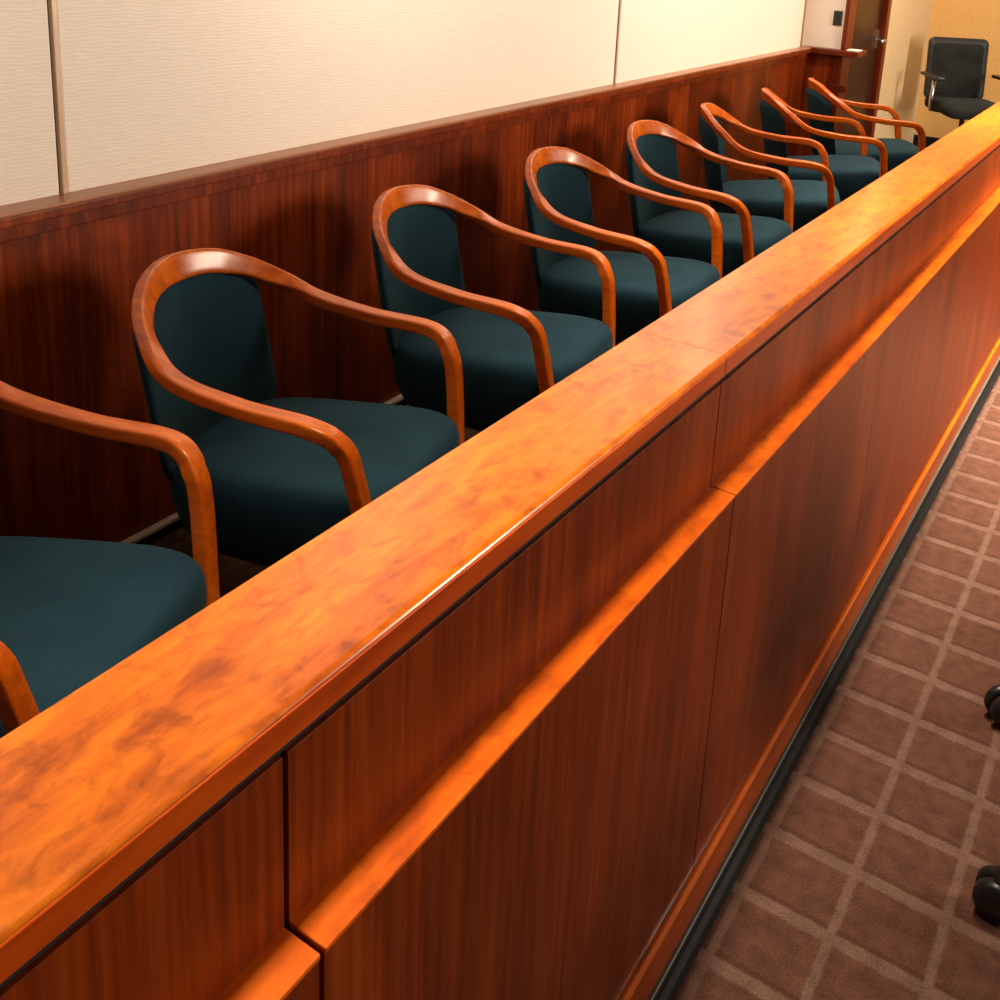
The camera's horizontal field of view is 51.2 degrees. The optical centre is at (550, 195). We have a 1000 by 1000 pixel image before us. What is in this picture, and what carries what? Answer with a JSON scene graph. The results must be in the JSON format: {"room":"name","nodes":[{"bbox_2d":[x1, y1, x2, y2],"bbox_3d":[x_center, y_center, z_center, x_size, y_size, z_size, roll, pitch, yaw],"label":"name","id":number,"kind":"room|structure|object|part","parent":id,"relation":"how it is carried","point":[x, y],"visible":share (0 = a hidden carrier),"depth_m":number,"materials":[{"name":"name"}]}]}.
{"room":"courtroom","nodes":[
{"label":"courtroom","id":0,"kind":"room"},
{"bbox_2d":[0,0,810,541],"bbox_3d":[-0.798,-0.509,2.801,0.265,3.180,8.990,12,17,30],"label":"wall","id":1,"kind":"structure","parent":0,"point":[134,134],"depth_m":2.88,"materials":[{"name":"beige paint"}]},
{"bbox_3d":[-1.729,-0.719,1.039,0.025,2.000,2.548,12,17,30],"label":"fabric panel","id":2,"kind":"part","parent":1,"relation":"part of","materials":[{"name":"beige fabric"}]},
{"bbox_2d":[121,394,403,543],"bbox_3d":[-0.789,0.780,3.069,0.021,0.013,8.970,12,17,30],"label":"trim","id":3,"kind":"structure","parent":1,"relation":"attached to","point":[141,535],"depth_m":2.70,"materials":[{"name":"brown wood"}]},
{"bbox_2d":[135,399,407,544],"bbox_3d":[-0.795,0.800,3.077,0.018,0.030,8.970,12,17,30],"label":"baseboard","id":4,"kind":"structure","parent":1,"relation":"attached to","point":[178,524],"depth_m":2.72,"materials":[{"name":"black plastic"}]},
{"bbox_3d":[-0.366,-1.193,3.179,0.025,2.000,2.574,12,17,30],"label":"fabric panel","id":5,"kind":"part","parent":1,"relation":"part of","materials":[{"name":"beige fabric"}]},
{"bbox_3d":[0.962,-1.655,5.266,0.025,2.000,2.418,12,17,30],"label":"fabric panel","id":6,"kind":"part","parent":1,"relation":"part of","materials":[{"name":"beige fabric"}]},
{"bbox_2d":[149,146,926,597],"bbox_3d":[0.402,0.824,3.792,1.580,0.240,11.410,12,17,30],"label":"floor","id":7,"kind":"structure","parent":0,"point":[233,572],"depth_m":2.63,"materials":[{"name":"carpet"}]},
{"bbox_2d":[0,381,219,737],"bbox_3d":[-0.920,0.721,1.671,0.654,0.871,0.574,6,15,11],"label":"armchair","id":8,"kind":"object","parent":7,"relation":"on","point":[72,610],"visible":0.57,"depth_m":1.67,"materials":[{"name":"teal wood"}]},
{"bbox_3d":[-0.877,0.744,1.667,0.565,0.250,0.446,6,15,11],"label":"seat","id":9,"kind":"part","parent":8,"relation":"part of","materials":[{"name":"teal fabric"}]},
{"bbox_2d":[131,248,464,566],"bbox_3d":[-0.550,0.589,2.262,0.654,0.871,0.574,8,15,17],"label":"armchair","id":10,"kind":"object","parent":7,"relation":"on","point":[283,472],"visible":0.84,"depth_m":2.18,"materials":[{"name":"fabric"}]},
{"bbox_3d":[-0.780,0.388,2.290,0.149,0.419,0.415,8,15,17],"label":"backrest","id":11,"kind":"part","parent":10,"relation":"part of","materials":[{"name":"teal fabric"}]},
{"bbox_3d":[-0.508,0.614,2.253,0.565,0.250,0.446,8,15,17],"label":"seat","id":12,"kind":"part","parent":10,"relation":"part of","materials":[{"name":"teal fabric"}]},
{"bbox_2d":[371,184,615,432],"bbox_3d":[-0.178,0.446,2.902,0.654,0.871,0.574,9,16,22],"label":"armchair","id":13,"kind":"object","parent":7,"relation":"on","point":[511,354],"visible":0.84,"depth_m":2.79,"materials":[{"name":"fabric"}]},
{"bbox_3d":[-0.399,0.238,2.953,0.149,0.419,0.415,9,16,22],"label":"backrest","id":14,"kind":"part","parent":13,"relation":"part of","materials":[{"name":"teal fabric"}]},
{"bbox_3d":[-0.138,0.471,2.889,0.565,0.250,0.446,9,16,22],"label":"seat","id":15,"kind":"part","parent":13,"relation":"part of","materials":[{"name":"teal fabric"}]},
{"bbox_2d":[524,146,722,345],"bbox_3d":[0.213,0.312,3.503,0.654,0.871,0.574,11,16,28],"label":"armchair","id":16,"kind":"object","parent":7,"relation":"on","point":[650,284],"visible":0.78,"depth_m":3.40,"materials":[{"name":"fabric"}]},
{"bbox_3d":[0.003,0.100,3.576,0.149,0.419,0.415,11,16,28],"label":"backrest","id":17,"kind":"part","parent":16,"relation":"part of","materials":[{"name":"teal fabric"}]},
{"bbox_3d":[0.251,0.339,3.487,0.565,0.250,0.446,11,16,28],"label":"seat","id":18,"kind":"part","parent":16,"relation":"part of","materials":[{"name":"teal fabric"}]},
{"bbox_2d":[625,120,793,277],"bbox_3d":[0.590,0.178,4.107,0.654,0.871,0.574,12,17,29],"label":"armchair","id":19,"kind":"object","parent":7,"relation":"on","point":[651,156],"visible":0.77,"depth_m":4.01,"materials":[{"name":"fabric"}]},
{"bbox_3d":[0.384,-0.035,4.187,0.149,0.419,0.415,12,17,29],"label":"backrest","id":20,"kind":"part","parent":19,"relation":"part of","materials":[{"name":"teal fabric"}]},
{"bbox_3d":[0.628,0.205,4.090,0.565,0.250,0.446,12,17,29],"label":"seat","id":21,"kind":"part","parent":19,"relation":"part of","materials":[{"name":"teal fabric"}]},
{"bbox_2d":[699,103,839,232],"bbox_3d":[0.963,0.044,4.709,0.654,0.871,0.574,6,15,11],"label":"armchair","id":22,"kind":"object","parent":7,"relation":"on","point":[765,198],"visible":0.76,"depth_m":4.54,"materials":[{"name":"wood"}]},
{"bbox_3d":[0.727,-0.151,4.712,0.149,0.419,0.415,6,15,11],"label":"backrest","id":23,"kind":"part","parent":22,"relation":"part of","materials":[{"name":"teal fabric"}]},
{"bbox_3d":[1.007,0.068,4.706,0.565,0.250,0.446,6,15,11],"label":"seat","id":24,"kind":"part","parent":22,"relation":"part of","materials":[{"name":"teal fabric"}]},
{"bbox_2d":[759,88,886,202],"bbox_3d":[1.358,-0.091,5.323,0.654,0.871,0.574,4,14,4],"label":"armchair","id":25,"kind":"object","parent":7,"relation":"on","point":[851,173],"visible":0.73,"depth_m":5.12,"materials":[{"name":"wood"}]},
{"bbox_3d":[1.117,-0.279,5.295,0.149,0.419,0.415,4,14,4],"label":"backrest","id":26,"kind":"part","parent":25,"relation":"part of","materials":[{"name":"teal fabric"}]},
{"bbox_3d":[1.402,-0.069,5.325,0.565,0.250,0.446,4,14,4],"label":"seat","id":27,"kind":"part","parent":25,"relation":"part of","materials":[{"name":"teal fabric"}]},
{"bbox_2d":[806,77,925,172],"bbox_3d":[1.721,-0.203,5.836,0.654,0.871,0.573,4,14,2],"label":"armchair","id":28,"kind":"object","parent":7,"relation":"on","point":[899,150],"visible":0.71,"depth_m":5.64,"materials":[{"name":"wood"}]},
{"bbox_3d":[1.479,-0.389,5.800,0.149,0.419,0.415,4,14,2],"label":"backrest","id":29,"kind":"part","parent":28,"relation":"part of","materials":[{"name":"teal fabric"}]},
{"bbox_3d":[1.765,-0.181,5.839,0.565,0.250,0.446,4,14,2],"label":"seat","id":30,"kind":"part","parent":28,"relation":"part of","materials":[{"name":"teal fabric"}]},
{"bbox_2d":[920,37,999,126],"bbox_3d":[3.054,-0.661,7.728,0.684,0.960,0.651,3,14,-3],"label":"office chair","id":31,"kind":"object","parent":7,"relation":"on","point":[955,73],"visible":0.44,"depth_m":7.84,"materials":[{"name":"black plastic"}]},
{"bbox_3d":[2.817,-0.733,7.642,0.098,0.254,0.044,-4,16,-26],"label":"armrest post","id":32,"kind":"part","parent":31,"relation":"part of","materials":[{"name":"metal"}]},
{"bbox_3d":[3.060,-0.956,7.870,0.460,0.460,0.076,3,14,-3],"label":"backrest","id":33,"kind":"part","parent":31,"relation":"part of","materials":[{"name":"black plastic"}]},
{"bbox_3d":[3.055,-0.643,7.690,0.480,0.096,0.470,3,14,-3],"label":"seat","id":34,"kind":"part","parent":31,"relation":"part of","materials":[{"name":"black fabric"}]},
{"bbox_2d":[795,0,866,155],"bbox_3d":[1.715,-1.315,6.477,0.560,3.180,0.215,12,17,30],"label":"wall","id":35,"kind":"structure","parent":0,"point":[827,62],"depth_m":6.51,"materials":[{"name":"paint"}]},
{"bbox_2d":[833,10,842,25],"bbox_3d":[1.775,-1.096,6.447,0.054,0.090,0.011,12,17,30],"label":"light switch","id":36,"kind":"object","parent":35,"relation":"attached to","point":[837,19],"visible":1,"depth_m":6.44,"materials":[{"name":"black plastic"}]},
{"bbox_3d":[1.796,-0.668,6.504,0.100,0.045,0.023,12,17,30],"label":"cross rail","id":37,"kind":"part","parent":35,"relation":"part of","materials":[{"name":"brown wood"}]},
{"bbox_3d":[1.882,-1.516,6.367,0.026,1.238,0.147,12,17,30],"label":"casing","id":38,"kind":"part","parent":35,"relation":"part of","materials":[{"name":"brown wood"}]},
{"bbox_2d":[846,49,862,51],"bbox_3d":[1.876,-0.896,6.434,0.075,0.006,0.100,12,17,30],"label":"paper slip","id":39,"kind":"object","parent":35,"relation":"on","point":[854,50],"visible":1,"depth_m":6.41,"materials":[{"name":"white paper"}]},
{"bbox_2d":[841,0,886,135],"bbox_3d":[2.100,-1.106,6.897,0.126,2.130,0.778,12,17,30],"label":"door","id":40,"kind":"structure","parent":35,"relation":"in","point":[867,25],"depth_m":7.02,"materials":[{"name":"brown wood"}]},
{"bbox_3d":[2.249,-1.079,7.187,0.010,0.130,0.090,12,17,30],"label":"handle plate","id":41,"kind":"part","parent":40,"relation":"part of","materials":[{"name":"metal"}]},
{"bbox_3d":[2.253,-1.056,7.121,0.072,0.024,0.136,12,17,30],"label":"handle","id":42,"kind":"part","parent":40,"relation":"part of","materials":[{"name":"metal"}]},
{"bbox_2d":[840,0,891,137],"bbox_3d":[2.096,-1.151,6.929,0.092,2.200,0.874,12,17,30],"label":"door frame","id":43,"kind":"structure","parent":35,"relation":"attached to","point":[887,4],"depth_m":7.29,"materials":[{"name":"brown wood"}]},
{"bbox_2d":[674,375,999,999],"bbox_3d":[3.487,1.548,1.988,5.530,0.080,11.410,12,17,30],"label":"floor","id":44,"kind":"structure","parent":0,"point":[858,883],"depth_m":2.18,"materials":[{"name":"carpet"}]},
{"bbox_2d":[0,101,999,999],"bbox_3d":[0.467,0.698,2.209,0.236,1.120,8.900,12,17,30],"label":"box","id":45,"kind":"object","parent":44,"relation":"on","point":[522,722],"visible":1,"depth_m":1.28,"materials":[{"name":"brown wood"}]},
{"bbox_3d":[-0.486,0.660,0.522,0.019,0.210,0.934,12,17,30],"label":"panel","id":46,"kind":"part","parent":45,"relation":"part of","materials":[{"name":"brown wood"}]},
{"bbox_3d":[-0.495,1.122,0.630,0.061,0.782,0.934,12,17,30],"label":"panel","id":47,"kind":"part","parent":45,"relation":"part of","materials":[{"name":"brown wood"}]},
{"bbox_3d":[-0.838,0.620,0.048,0.160,0.036,3.966,12,17,30],"label":"rail","id":48,"kind":"part","parent":45,"relation":"part of","materials":[{"name":"brown wood"}]},
{"bbox_3d":[0.010,0.487,1.302,0.019,0.210,0.936,12,17,30],"label":"panel","id":49,"kind":"part","parent":45,"relation":"part of","materials":[{"name":"brown wood"}]},
{"bbox_3d":[0.002,0.949,1.410,0.061,0.782,0.936,12,17,30],"label":"panel","id":50,"kind":"part","parent":45,"relation":"part of","materials":[{"name":"brown wood"}]},
{"bbox_3d":[0.498,0.776,2.189,0.061,0.782,0.938,12,17,30],"label":"panel","id":51,"kind":"part","parent":45,"relation":"part of","materials":[{"name":"brown wood"}]},
{"bbox_3d":[0.506,0.314,2.082,0.019,0.210,0.938,12,17,30],"label":"panel","id":52,"kind":"part","parent":45,"relation":"part of","materials":[{"name":"brown wood"}]},
{"bbox_3d":[0.487,1.133,2.281,0.066,0.012,8.880,12,17,30],"label":"moulding","id":53,"kind":"part","parent":45,"relation":"part of","materials":[{"name":"brown wood"}]},
{"bbox_3d":[0.481,1.189,2.297,0.070,0.104,8.880,12,17,30],"label":"board","id":54,"kind":"part","parent":45,"relation":"part of","materials":[{"name":"brown wood"}]},
{"bbox_3d":[1.511,-0.198,3.738,0.160,0.036,4.932,12,17,30],"label":"rail","id":55,"kind":"part","parent":45,"relation":"part of","materials":[{"name":"brown wood"}]},
{"bbox_3d":[0.994,0.603,2.968,0.061,0.782,0.939,12,17,30],"label":"panel","id":56,"kind":"part","parent":45,"relation":"part of","materials":[{"name":"brown wood"}]},
{"bbox_3d":[1.002,0.141,2.861,0.019,0.210,0.939,12,17,30],"label":"panel","id":57,"kind":"part","parent":45,"relation":"part of","materials":[{"name":"brown wood"}]},
{"bbox_3d":[1.490,0.431,3.748,0.061,0.782,0.939,12,17,30],"label":"panel","id":58,"kind":"part","parent":45,"relation":"part of","materials":[{"name":"brown wood"}]},
{"bbox_3d":[1.498,-0.031,3.640,0.019,0.210,0.939,12,17,30],"label":"panel","id":59,"kind":"part","parent":45,"relation":"part of","materials":[{"name":"brown wood"}]},
{"bbox_3d":[1.986,0.258,4.527,0.061,0.782,0.939,12,17,30],"label":"panel","id":60,"kind":"part","parent":45,"relation":"part of","materials":[{"name":"brown wood"}]},
{"bbox_2d":[972,865,999,924],"bbox_3d":[1.139,0.957,1.675,0.684,0.960,0.651,-3,16,-22],"label":"office chair","id":61,"kind":"object","parent":44,"relation":"on","point":[986,889],"visible":1,"depth_m":1.95,"materials":[{"name":"black plastic"}]},
{"bbox_2d":[984,684,999,725],"bbox_3d":[1.429,0.798,2.354,0.651,0.960,0.684,12,17,31],"label":"office chair","id":62,"kind":"object","parent":44,"relation":"on","point":[992,697],"visible":1,"depth_m":2.45,"materials":[{"name":"black plastic"}]},
{"bbox_2d":[874,0,933,142],"bbox_3d":[2.318,-1.555,7.544,0.430,3.180,2.290,12,17,30],"label":"wall","id":63,"kind":"structure","parent":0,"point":[909,23],"depth_m":7.95,"materials":[{"name":"beige paint"}]},
{"bbox_2d":[914,0,999,137],"bbox_3d":[5.874,-1.170,6.837,7.300,3.180,0.150,12,17,30],"label":"wall","id":64,"kind":"structure","parent":0,"point":[974,19],"depth_m":8.34,"materials":[{"name":"beige paint"}]},
{"bbox_2d":[913,134,940,146],"bbox_3d":[5.941,0.145,6.988,6.870,0.090,0.012,12,17,30],"label":"baseboard","id":65,"kind":"structure","parent":64,"relation":"attached to","point":[929,140],"depth_m":8.64,"materials":[{"name":"black plastic"}]}
]}

